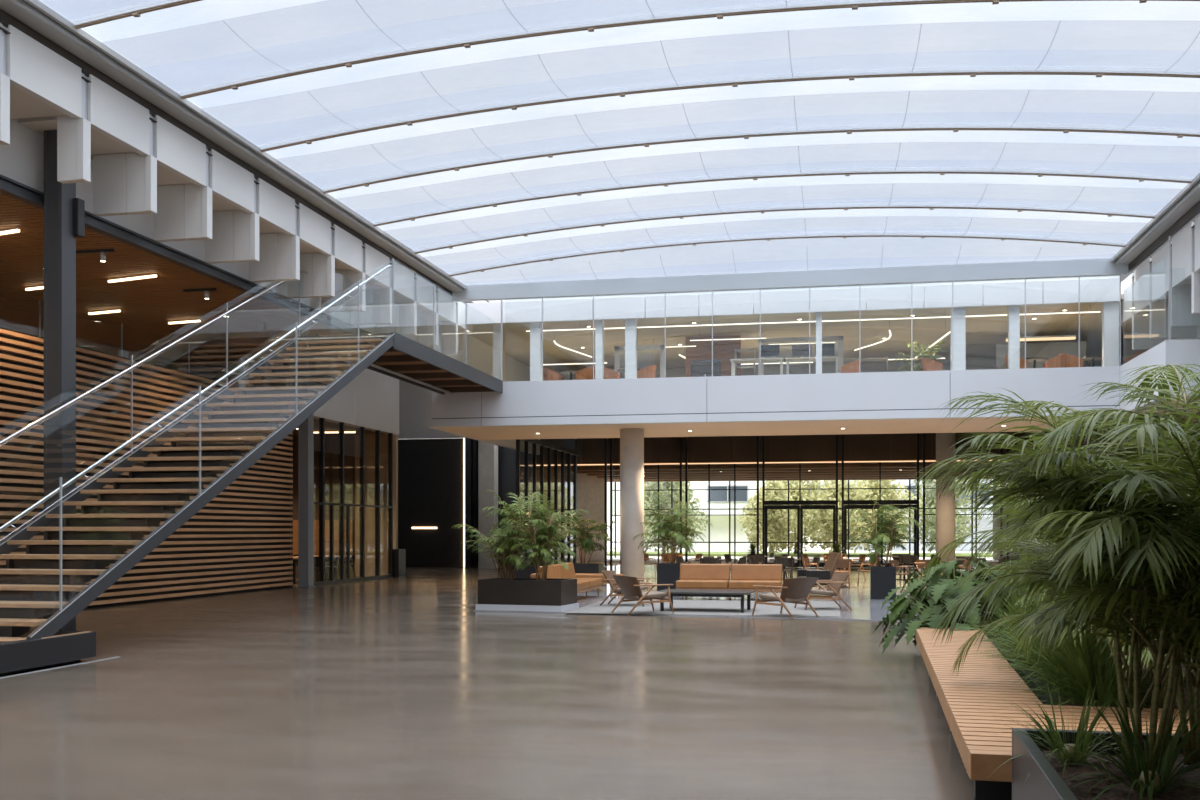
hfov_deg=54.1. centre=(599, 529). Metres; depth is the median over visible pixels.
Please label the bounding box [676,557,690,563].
cafe chair
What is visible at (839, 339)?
door
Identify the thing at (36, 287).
linear light
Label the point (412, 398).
wall
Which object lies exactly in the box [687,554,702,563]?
cafe chair
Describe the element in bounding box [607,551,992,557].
hedge
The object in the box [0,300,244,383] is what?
glass balustrade
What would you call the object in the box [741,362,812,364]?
linear light
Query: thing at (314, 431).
diffuser
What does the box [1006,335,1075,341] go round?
linear light
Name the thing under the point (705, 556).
cafe chair
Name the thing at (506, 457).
window
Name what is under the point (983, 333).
windows
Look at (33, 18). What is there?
beam
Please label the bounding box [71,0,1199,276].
ceiling
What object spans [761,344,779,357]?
monitor
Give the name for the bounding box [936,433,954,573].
column
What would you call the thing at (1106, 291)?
wall
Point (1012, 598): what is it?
leaf plant
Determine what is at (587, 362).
linear light
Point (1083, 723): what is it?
leaf plant
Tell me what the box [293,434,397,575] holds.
wall
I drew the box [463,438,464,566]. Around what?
strip light
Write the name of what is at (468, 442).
wall
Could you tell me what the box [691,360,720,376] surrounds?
base cabinet
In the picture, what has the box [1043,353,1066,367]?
tub chair
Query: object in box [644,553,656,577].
cafe chair
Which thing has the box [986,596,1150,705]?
leaf plant
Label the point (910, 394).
fascia
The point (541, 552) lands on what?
potted palm
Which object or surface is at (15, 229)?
linear light
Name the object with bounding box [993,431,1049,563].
wall
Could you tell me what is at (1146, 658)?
palm
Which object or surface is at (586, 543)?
potted palm
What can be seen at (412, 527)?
light
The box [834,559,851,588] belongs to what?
cafe chair
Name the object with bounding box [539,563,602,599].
leather sofa
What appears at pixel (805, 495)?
tree
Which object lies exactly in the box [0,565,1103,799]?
floor
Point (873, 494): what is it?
tree
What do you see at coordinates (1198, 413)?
wall
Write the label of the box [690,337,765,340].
linear light
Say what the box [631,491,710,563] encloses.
potted palm
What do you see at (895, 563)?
cafe chair
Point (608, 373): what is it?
tub chair
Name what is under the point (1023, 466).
palm
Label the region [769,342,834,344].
linear light
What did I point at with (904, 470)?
ceiling
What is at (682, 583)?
seat cushion
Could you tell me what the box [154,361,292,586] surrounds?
wall
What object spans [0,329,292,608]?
wall
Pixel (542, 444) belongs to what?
window
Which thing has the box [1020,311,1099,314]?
diffuser
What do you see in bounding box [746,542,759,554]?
table plant
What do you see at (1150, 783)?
leaf plant
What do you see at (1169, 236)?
columns
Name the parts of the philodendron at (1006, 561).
stem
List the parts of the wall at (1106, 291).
fascia panel, fascia panel, fascia panel, fascia panel, fascia panel, fascia panel, fascia panel, fascia panel, fascia panel, fascia panel, fascia panel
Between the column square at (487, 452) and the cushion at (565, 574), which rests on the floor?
the column square at (487, 452)
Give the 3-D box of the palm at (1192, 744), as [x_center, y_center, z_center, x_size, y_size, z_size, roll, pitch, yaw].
[2.701,0.384,5.198,1.723,1.338,1.914,0,0,-40]
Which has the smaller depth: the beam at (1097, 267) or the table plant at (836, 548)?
the beam at (1097, 267)
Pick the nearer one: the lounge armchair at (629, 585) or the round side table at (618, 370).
the lounge armchair at (629, 585)
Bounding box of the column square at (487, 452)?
[478,441,497,568]
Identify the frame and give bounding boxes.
[604,432,1008,568]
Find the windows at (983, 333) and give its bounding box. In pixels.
[463,294,1148,371]
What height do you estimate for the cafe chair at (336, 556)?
0.803 m
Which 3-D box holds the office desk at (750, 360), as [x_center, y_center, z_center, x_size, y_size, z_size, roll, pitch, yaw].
[4.506,-4.385,33.665,1.500,0.970,0.700,0,0,11]
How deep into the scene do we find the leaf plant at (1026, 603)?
10.68 m
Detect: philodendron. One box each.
[874,559,1035,653]
[961,558,1085,638]
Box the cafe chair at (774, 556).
[774,556,792,577]
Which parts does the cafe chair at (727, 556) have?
backrest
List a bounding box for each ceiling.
[0,193,346,363]
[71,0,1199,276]
[293,419,383,435]
[434,397,1199,439]
[536,431,1046,465]
[536,459,1005,481]
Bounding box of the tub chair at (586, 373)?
[575,366,594,379]
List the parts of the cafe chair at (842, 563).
seat, backrest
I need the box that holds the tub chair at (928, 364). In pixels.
[921,358,943,370]
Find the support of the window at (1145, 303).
attached to the wall at (1198, 413)
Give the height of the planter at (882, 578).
0.740 m
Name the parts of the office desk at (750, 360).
leg, leg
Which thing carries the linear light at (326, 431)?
attached to the ceiling at (328, 425)
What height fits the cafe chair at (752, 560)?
0.803 m
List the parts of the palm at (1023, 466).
stem, stem, stem, stem, stem, stem, stem, stem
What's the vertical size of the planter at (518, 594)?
0.600 m
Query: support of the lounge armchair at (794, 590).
on the floor
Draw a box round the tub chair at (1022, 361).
[1005,355,1028,368]
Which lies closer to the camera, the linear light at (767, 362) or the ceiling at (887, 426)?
the ceiling at (887, 426)
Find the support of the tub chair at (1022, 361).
on the floor
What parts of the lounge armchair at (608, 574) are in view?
leg, backrest, seat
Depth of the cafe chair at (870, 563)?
32.21 m
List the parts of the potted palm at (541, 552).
stem, stem, stem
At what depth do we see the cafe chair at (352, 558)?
37.85 m
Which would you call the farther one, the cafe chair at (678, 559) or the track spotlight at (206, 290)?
the cafe chair at (678, 559)
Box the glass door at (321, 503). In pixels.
[314,418,392,585]
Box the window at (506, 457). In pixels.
[473,439,531,567]
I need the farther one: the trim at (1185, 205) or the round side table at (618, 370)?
the round side table at (618, 370)
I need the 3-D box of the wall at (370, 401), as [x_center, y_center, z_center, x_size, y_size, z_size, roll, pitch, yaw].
[-7.753,-5.335,36.748,0.350,4.130,7.300,0,0,11]
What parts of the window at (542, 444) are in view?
head rail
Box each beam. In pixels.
[0,0,466,295]
[0,174,370,333]
[452,258,1127,301]
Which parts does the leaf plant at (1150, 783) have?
stem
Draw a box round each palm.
[454,488,554,579]
[497,492,587,579]
[508,512,568,563]
[560,513,616,563]
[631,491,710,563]
[845,486,919,566]
[891,341,950,371]
[905,366,1199,777]
[918,476,1183,708]
[956,489,1106,647]
[960,495,1199,764]
[973,446,1198,678]
[1002,364,1199,664]
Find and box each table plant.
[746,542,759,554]
[829,540,844,552]
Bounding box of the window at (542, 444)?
[516,439,579,562]
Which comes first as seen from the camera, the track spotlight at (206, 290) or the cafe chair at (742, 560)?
the track spotlight at (206, 290)
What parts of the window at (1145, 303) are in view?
fascia panel, fascia panel, fascia panel, fascia panel, panel, fascia panel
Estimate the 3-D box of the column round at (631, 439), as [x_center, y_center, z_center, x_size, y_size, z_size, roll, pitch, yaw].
[0.908,-0.640,33.356,0.704,4.440,0.704,0,0,11]
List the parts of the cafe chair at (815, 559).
backrest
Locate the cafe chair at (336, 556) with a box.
[318,555,339,580]
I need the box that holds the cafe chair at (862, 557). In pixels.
[850,554,865,579]
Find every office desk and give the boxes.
[730,358,783,375]
[785,357,838,374]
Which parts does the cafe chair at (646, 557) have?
backrest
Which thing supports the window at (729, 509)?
in the wall at (1011, 557)
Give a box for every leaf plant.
[956,586,1082,651]
[961,590,1099,674]
[964,589,1034,667]
[976,596,1150,697]
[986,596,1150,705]
[987,630,1186,708]
[989,672,1148,783]
[1034,672,1199,799]
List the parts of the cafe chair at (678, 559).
backrest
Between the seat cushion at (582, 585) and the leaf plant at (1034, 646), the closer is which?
the leaf plant at (1034, 646)
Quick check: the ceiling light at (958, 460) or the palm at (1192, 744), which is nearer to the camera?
the palm at (1192, 744)
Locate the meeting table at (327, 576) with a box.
[293,555,344,582]
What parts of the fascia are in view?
fascia panel, fascia panel, fascia panel, fascia panel, return panel, gallery panel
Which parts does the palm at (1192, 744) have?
stem, stem, stem, stem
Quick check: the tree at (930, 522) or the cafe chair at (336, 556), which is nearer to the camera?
the cafe chair at (336, 556)
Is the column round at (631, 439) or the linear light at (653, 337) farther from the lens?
the linear light at (653, 337)
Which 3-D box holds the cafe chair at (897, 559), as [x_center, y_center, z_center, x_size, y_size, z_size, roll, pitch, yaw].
[9.747,1.181,38.009,0.564,0.803,0.536,0,0,11]
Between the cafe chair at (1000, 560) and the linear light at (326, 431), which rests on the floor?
the cafe chair at (1000, 560)
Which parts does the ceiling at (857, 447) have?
bronze panel, bronze panel, bronze panel, bronze panel, bronze panel, bronze panel, bronze panel, bronze panel, bronze panel, bronze panel, bronze panel, bronze panel, bronze panel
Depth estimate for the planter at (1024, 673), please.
9.62 m
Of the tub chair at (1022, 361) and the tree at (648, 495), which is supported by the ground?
the tree at (648, 495)
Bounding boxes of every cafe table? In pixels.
[769,559,798,578]
[891,556,917,579]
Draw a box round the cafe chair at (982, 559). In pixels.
[966,558,985,570]
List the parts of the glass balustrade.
post, post, post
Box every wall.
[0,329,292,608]
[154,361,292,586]
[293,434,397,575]
[297,364,398,434]
[398,380,465,438]
[398,438,463,567]
[427,301,539,454]
[465,438,472,567]
[466,278,1119,380]
[536,466,603,562]
[543,356,1136,380]
[685,335,740,376]
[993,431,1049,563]
[996,341,1085,368]
[1050,412,1199,487]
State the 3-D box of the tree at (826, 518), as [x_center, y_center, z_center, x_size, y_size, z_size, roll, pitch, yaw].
[14.001,-0.861,69.582,4.273,4.971,4.635,0,0,11]
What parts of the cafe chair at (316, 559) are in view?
backrest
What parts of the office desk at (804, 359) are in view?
leg, leg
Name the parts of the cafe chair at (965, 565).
backrest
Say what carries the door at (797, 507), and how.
attached to the frame
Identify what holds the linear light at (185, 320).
attached to the ceiling at (147, 305)
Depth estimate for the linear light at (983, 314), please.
32.66 m
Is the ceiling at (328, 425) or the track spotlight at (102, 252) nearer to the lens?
the track spotlight at (102, 252)
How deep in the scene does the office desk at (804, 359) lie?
33.28 m
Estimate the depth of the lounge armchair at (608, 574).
24.48 m
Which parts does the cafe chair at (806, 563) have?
backrest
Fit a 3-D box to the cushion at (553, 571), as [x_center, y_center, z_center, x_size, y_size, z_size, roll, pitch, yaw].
[-1.104,0.965,25.955,0.207,0.370,1.480,0,0,11]
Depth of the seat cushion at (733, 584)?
26.14 m
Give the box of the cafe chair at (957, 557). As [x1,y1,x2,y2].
[956,556,974,572]
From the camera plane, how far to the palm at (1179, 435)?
4.61 m
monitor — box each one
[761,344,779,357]
[792,344,810,357]
[815,343,834,356]
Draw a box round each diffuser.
[314,431,355,432]
[543,363,604,364]
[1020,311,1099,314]
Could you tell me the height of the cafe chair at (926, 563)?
0.803 m
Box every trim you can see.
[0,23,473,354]
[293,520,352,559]
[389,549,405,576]
[1110,173,1199,272]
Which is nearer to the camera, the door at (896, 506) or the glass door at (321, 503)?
the glass door at (321, 503)
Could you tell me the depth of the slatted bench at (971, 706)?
7.53 m
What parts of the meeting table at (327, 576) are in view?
leg, leg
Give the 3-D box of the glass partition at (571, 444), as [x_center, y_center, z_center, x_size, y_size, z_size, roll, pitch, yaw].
[-1.279,-1.600,49.663,0.550,6.400,0.450,0,0,11]
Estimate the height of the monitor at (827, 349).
0.440 m
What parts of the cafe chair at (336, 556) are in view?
backrest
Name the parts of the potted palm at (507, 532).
stem, stem, stem, stem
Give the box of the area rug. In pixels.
[564,599,839,616]
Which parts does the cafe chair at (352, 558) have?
backrest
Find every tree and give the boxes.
[644,481,707,553]
[738,481,805,556]
[750,480,830,553]
[803,480,872,553]
[849,480,921,552]
[907,479,983,551]
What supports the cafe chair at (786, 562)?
on the floor
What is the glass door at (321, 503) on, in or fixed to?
in the wall at (370, 401)
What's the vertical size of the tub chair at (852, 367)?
0.844 m
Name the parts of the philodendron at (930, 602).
stem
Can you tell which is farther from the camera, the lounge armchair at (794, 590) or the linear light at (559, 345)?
the linear light at (559, 345)
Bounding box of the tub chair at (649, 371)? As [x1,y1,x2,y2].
[637,365,656,377]
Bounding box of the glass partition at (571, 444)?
[562,439,576,562]
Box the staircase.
[0,258,502,675]
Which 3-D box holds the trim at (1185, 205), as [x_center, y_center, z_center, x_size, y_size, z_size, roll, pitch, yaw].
[10.268,-6.570,15.658,0.520,0.300,27.900,0,0,11]
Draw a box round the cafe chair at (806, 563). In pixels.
[802,558,820,569]
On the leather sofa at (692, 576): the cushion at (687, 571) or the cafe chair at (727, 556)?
the cushion at (687, 571)
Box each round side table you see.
[559,370,579,379]
[617,368,639,372]
[1024,357,1048,367]
[1081,356,1101,366]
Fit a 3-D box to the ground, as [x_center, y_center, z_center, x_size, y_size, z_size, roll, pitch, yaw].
[14.659,1.735,100.055,130.000,0.230,98.000,0,0,11]
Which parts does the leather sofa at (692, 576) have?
frame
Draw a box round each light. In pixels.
[0,227,19,234]
[25,285,43,290]
[88,308,120,314]
[108,273,156,282]
[168,319,200,323]
[314,430,355,432]
[412,527,436,528]
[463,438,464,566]
[526,314,1006,331]
[536,460,998,465]
[543,362,606,364]
[554,340,591,356]
[653,337,695,346]
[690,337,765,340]
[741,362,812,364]
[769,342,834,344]
[854,321,890,350]
[873,357,944,360]
[915,331,950,357]
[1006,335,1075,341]
[1020,306,1099,314]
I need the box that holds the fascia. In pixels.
[431,339,1199,426]
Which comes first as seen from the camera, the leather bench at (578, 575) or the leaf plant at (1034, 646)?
the leaf plant at (1034, 646)
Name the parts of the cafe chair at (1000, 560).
backrest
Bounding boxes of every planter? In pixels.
[476,578,578,611]
[516,563,603,585]
[657,563,683,590]
[870,566,895,598]
[990,639,1199,708]
[1012,728,1199,799]
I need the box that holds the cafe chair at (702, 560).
[700,558,719,563]
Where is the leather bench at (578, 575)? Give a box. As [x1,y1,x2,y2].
[530,573,624,583]
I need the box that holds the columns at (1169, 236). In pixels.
[542,236,1170,380]
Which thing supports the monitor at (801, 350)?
on the office desk at (804, 359)
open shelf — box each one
[735,348,754,375]
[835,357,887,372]
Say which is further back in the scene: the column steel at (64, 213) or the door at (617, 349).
the door at (617, 349)
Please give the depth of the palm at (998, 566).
12.04 m
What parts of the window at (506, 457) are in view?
dark panel, dark pane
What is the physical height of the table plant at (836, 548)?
0.506 m
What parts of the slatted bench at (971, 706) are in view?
leg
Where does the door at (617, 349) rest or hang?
on the floor
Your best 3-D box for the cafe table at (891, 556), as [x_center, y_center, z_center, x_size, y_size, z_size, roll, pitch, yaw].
[9.646,1.208,37.237,0.800,0.745,0.800,0,0,11]
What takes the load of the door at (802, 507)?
attached to the frame
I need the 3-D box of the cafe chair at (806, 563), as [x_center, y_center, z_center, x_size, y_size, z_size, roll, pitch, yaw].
[5.885,1.181,32.679,0.536,0.803,0.564,0,0,11]
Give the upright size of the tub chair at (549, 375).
0.844 m
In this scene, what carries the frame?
on the floor
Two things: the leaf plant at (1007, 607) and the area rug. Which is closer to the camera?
the leaf plant at (1007, 607)
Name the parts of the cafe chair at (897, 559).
backrest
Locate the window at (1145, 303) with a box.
[1119,213,1199,349]
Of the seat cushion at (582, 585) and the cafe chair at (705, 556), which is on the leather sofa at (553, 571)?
the seat cushion at (582, 585)
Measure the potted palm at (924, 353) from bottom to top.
1.360 m
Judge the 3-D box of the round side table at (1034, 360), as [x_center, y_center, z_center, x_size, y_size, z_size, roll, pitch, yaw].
[11.806,-4.270,31.918,0.720,0.740,0.720,0,0,11]
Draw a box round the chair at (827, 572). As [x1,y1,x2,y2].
[797,552,840,589]
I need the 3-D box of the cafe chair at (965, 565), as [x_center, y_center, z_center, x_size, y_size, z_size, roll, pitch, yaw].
[9.239,1.181,29.978,0.536,0.803,0.564,0,0,11]
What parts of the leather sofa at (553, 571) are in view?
frame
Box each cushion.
[539,564,561,578]
[558,563,575,578]
[571,578,602,587]
[577,580,589,590]
[676,579,729,588]
[680,564,730,579]
[728,580,781,588]
[731,564,781,579]
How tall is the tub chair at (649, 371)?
0.844 m
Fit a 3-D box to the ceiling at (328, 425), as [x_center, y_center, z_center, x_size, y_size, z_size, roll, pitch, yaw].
[-10.506,-3.375,37.393,5.300,0.150,7.500,0,0,11]
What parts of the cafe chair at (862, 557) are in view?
backrest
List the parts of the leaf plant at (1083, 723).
stem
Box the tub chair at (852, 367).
[840,360,860,372]
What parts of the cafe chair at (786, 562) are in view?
backrest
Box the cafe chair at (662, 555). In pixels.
[661,554,677,562]
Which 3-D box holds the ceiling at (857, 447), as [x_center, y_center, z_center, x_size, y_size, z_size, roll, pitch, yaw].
[6.362,-3.810,50.290,25.000,1.980,0.260,0,0,11]
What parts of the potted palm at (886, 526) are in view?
stem, stem, stem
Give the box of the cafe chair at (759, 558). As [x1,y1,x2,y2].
[747,555,764,563]
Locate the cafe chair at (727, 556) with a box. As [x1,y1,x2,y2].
[724,554,738,564]
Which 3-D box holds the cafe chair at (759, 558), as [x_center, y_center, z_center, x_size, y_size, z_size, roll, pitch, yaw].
[4.905,1.181,36.973,0.564,0.803,0.536,0,0,11]
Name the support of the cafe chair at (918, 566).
on the floor
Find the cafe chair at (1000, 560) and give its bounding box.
[990,557,1007,566]
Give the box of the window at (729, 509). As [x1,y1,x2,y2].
[615,480,986,558]
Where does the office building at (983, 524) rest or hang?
on the ground
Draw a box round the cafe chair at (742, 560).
[730,557,746,572]
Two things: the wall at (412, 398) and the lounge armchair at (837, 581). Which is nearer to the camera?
the lounge armchair at (837, 581)
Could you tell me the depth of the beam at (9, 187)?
20.71 m
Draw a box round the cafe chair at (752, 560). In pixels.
[748,557,763,563]
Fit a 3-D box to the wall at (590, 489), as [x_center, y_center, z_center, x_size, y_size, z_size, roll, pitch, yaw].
[-2.790,-0.630,57.887,4.100,4.460,10.500,0,0,11]
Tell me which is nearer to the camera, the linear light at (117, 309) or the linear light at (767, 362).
the linear light at (117, 309)
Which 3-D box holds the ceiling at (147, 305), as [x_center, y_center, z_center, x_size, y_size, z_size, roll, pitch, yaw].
[-14.101,-4.830,20.112,12.540,0.140,28.000,0,0,11]
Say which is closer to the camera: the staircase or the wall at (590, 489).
the staircase
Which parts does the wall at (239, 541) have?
slat panel, slat panel, slat panel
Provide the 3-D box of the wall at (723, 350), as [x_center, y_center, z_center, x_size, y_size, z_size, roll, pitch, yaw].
[3.495,-4.940,36.285,1.700,2.080,0.150,0,0,11]
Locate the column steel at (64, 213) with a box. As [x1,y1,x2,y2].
[44,130,84,630]
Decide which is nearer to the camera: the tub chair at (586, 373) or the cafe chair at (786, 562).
the cafe chair at (786, 562)
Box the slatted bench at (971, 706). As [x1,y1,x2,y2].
[915,627,1189,799]
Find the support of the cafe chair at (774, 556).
on the floor
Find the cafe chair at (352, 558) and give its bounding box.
[336,555,355,579]
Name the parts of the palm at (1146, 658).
stem, stem, stem, stem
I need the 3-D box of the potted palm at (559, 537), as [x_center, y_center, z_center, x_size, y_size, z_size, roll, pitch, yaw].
[-1.771,0.285,33.537,1.947,1.628,1.756,0,0,-25]
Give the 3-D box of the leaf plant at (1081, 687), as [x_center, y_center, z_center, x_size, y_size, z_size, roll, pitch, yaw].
[3.511,1.010,8.218,1.553,0.983,1.610,0,0,1]
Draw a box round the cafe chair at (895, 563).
[891,560,910,581]
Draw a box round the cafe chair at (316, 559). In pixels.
[314,556,318,581]
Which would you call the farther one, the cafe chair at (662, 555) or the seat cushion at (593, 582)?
the cafe chair at (662, 555)
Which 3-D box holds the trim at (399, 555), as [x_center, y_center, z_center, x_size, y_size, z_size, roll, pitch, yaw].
[-6.904,1.125,40.020,0.350,0.950,0.650,0,0,11]
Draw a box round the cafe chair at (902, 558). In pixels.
[898,555,916,580]
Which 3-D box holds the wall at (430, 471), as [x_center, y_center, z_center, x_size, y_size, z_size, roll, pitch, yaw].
[-8.312,-1.150,50.619,5.080,5.500,0.300,0,0,11]
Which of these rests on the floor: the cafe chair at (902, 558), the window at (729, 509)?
the cafe chair at (902, 558)
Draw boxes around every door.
[614,345,664,377]
[758,336,842,374]
[765,505,799,566]
[800,505,835,566]
[844,505,879,567]
[880,505,916,567]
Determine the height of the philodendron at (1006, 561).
1.163 m
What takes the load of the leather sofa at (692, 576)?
on the floor
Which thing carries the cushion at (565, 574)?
on the leather sofa at (553, 571)
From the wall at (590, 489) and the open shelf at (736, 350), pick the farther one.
the wall at (590, 489)
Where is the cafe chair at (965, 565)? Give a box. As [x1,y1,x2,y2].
[957,560,971,571]
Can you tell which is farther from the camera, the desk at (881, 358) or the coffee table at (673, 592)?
the desk at (881, 358)
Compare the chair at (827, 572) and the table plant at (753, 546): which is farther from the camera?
the table plant at (753, 546)
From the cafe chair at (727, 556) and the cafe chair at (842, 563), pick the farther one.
the cafe chair at (727, 556)
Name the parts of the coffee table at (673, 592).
leg, leg, leg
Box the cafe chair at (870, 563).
[857,558,876,586]
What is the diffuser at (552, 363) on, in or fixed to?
attached to the linear light at (587, 362)
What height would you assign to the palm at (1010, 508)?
2.091 m
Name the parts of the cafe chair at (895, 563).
backrest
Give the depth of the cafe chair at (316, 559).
35.32 m
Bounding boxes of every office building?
[613,481,766,551]
[789,480,831,546]
[844,479,992,550]
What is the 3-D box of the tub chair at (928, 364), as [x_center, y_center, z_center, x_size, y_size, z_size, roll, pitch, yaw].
[9.153,-4.318,32.340,0.630,0.844,0.699,0,0,11]
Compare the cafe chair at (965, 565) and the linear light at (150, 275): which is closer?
the linear light at (150, 275)
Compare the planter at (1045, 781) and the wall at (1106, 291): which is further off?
the wall at (1106, 291)
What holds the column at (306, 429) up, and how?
on the floor
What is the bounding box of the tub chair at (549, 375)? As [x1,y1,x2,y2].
[543,368,563,380]
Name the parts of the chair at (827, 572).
armrest, armrest, backrest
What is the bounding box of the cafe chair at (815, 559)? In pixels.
[802,557,819,568]
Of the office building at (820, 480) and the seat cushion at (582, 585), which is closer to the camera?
the seat cushion at (582, 585)
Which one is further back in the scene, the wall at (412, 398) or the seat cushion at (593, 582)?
the wall at (412, 398)
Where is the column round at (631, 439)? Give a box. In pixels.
[620,428,643,584]
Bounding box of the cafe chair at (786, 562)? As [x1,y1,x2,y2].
[775,558,794,577]
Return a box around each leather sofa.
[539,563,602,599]
[676,564,781,599]
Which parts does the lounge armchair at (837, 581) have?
rail, seat, rail, leg, armrest, backrest, leg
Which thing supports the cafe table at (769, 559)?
on the floor
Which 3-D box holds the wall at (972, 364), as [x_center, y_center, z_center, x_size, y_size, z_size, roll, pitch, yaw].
[9.908,-4.940,42.180,24.900,2.080,0.200,0,0,11]
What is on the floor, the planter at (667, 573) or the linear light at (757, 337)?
the planter at (667, 573)
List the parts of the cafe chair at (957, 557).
backrest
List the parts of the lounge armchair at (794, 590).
leg, rail, rail, armrest, leg, seat, rail, backrest, leg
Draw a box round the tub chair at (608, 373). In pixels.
[604,367,620,378]
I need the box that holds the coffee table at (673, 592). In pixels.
[657,589,755,612]
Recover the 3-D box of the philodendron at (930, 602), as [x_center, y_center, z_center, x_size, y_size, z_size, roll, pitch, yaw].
[4.381,0.955,14.339,2.039,1.182,2.185,0,0,11]
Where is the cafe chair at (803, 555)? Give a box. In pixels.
[801,554,812,567]
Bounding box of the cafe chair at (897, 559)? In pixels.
[893,554,909,575]
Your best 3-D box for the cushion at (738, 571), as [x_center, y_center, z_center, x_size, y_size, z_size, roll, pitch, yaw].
[3.578,0.965,26.846,1.160,0.370,0.207,0,0,11]
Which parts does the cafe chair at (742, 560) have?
backrest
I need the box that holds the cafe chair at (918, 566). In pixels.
[916,559,934,578]
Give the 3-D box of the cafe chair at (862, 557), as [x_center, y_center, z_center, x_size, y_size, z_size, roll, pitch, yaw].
[8.269,1.181,37.713,0.536,0.803,0.564,0,0,11]
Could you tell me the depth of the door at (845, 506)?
49.01 m
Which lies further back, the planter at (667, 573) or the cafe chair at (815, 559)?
the cafe chair at (815, 559)
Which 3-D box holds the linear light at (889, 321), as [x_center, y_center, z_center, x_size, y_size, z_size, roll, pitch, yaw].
[8.339,-5.819,35.300,0.432,0.302,3.720,0,0,-3]
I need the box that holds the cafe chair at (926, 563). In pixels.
[924,561,947,586]
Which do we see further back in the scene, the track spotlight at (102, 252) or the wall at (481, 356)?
the wall at (481, 356)
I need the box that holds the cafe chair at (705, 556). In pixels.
[703,556,720,563]
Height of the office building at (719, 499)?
9.750 m
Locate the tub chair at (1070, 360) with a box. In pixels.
[1059,354,1083,367]
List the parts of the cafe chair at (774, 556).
backrest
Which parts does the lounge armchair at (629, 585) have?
leg, backrest, armrest, rail, leg, seat, armrest, rail, rail, leg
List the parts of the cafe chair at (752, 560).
backrest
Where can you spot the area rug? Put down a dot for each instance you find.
(680, 607)
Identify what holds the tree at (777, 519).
on the ground
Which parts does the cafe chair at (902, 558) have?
seat, backrest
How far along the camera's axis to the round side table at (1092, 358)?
31.58 m
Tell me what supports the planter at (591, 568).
on the floor
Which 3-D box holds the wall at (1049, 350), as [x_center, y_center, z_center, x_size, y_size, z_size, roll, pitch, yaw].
[13.188,-4.750,35.172,2.550,1.700,0.120,0,0,11]
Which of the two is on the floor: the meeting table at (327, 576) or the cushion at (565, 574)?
the meeting table at (327, 576)
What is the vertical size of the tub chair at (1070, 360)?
0.844 m
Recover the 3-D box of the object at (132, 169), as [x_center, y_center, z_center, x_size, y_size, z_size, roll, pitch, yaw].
[-8.123,-5.840,20.278,3.205,1.840,30.440,0,0,11]
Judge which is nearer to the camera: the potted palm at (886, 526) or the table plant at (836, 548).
the potted palm at (886, 526)
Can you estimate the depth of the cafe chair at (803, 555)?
37.82 m
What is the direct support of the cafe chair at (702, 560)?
on the floor
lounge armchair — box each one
[599,570,650,606]
[611,575,673,614]
[752,577,817,618]
[794,572,851,609]
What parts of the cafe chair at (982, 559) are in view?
backrest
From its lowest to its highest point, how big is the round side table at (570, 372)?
0.740 m
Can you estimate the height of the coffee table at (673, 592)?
0.380 m
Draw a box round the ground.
[586,542,1024,566]
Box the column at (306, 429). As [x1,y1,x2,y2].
[296,399,315,586]
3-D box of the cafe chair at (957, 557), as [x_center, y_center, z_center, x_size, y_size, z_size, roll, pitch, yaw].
[10.746,1.181,34.550,0.564,0.803,0.536,0,0,11]
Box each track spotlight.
[76,249,113,261]
[183,288,216,298]
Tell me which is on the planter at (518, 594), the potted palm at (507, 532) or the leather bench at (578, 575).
the potted palm at (507, 532)
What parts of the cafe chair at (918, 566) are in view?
backrest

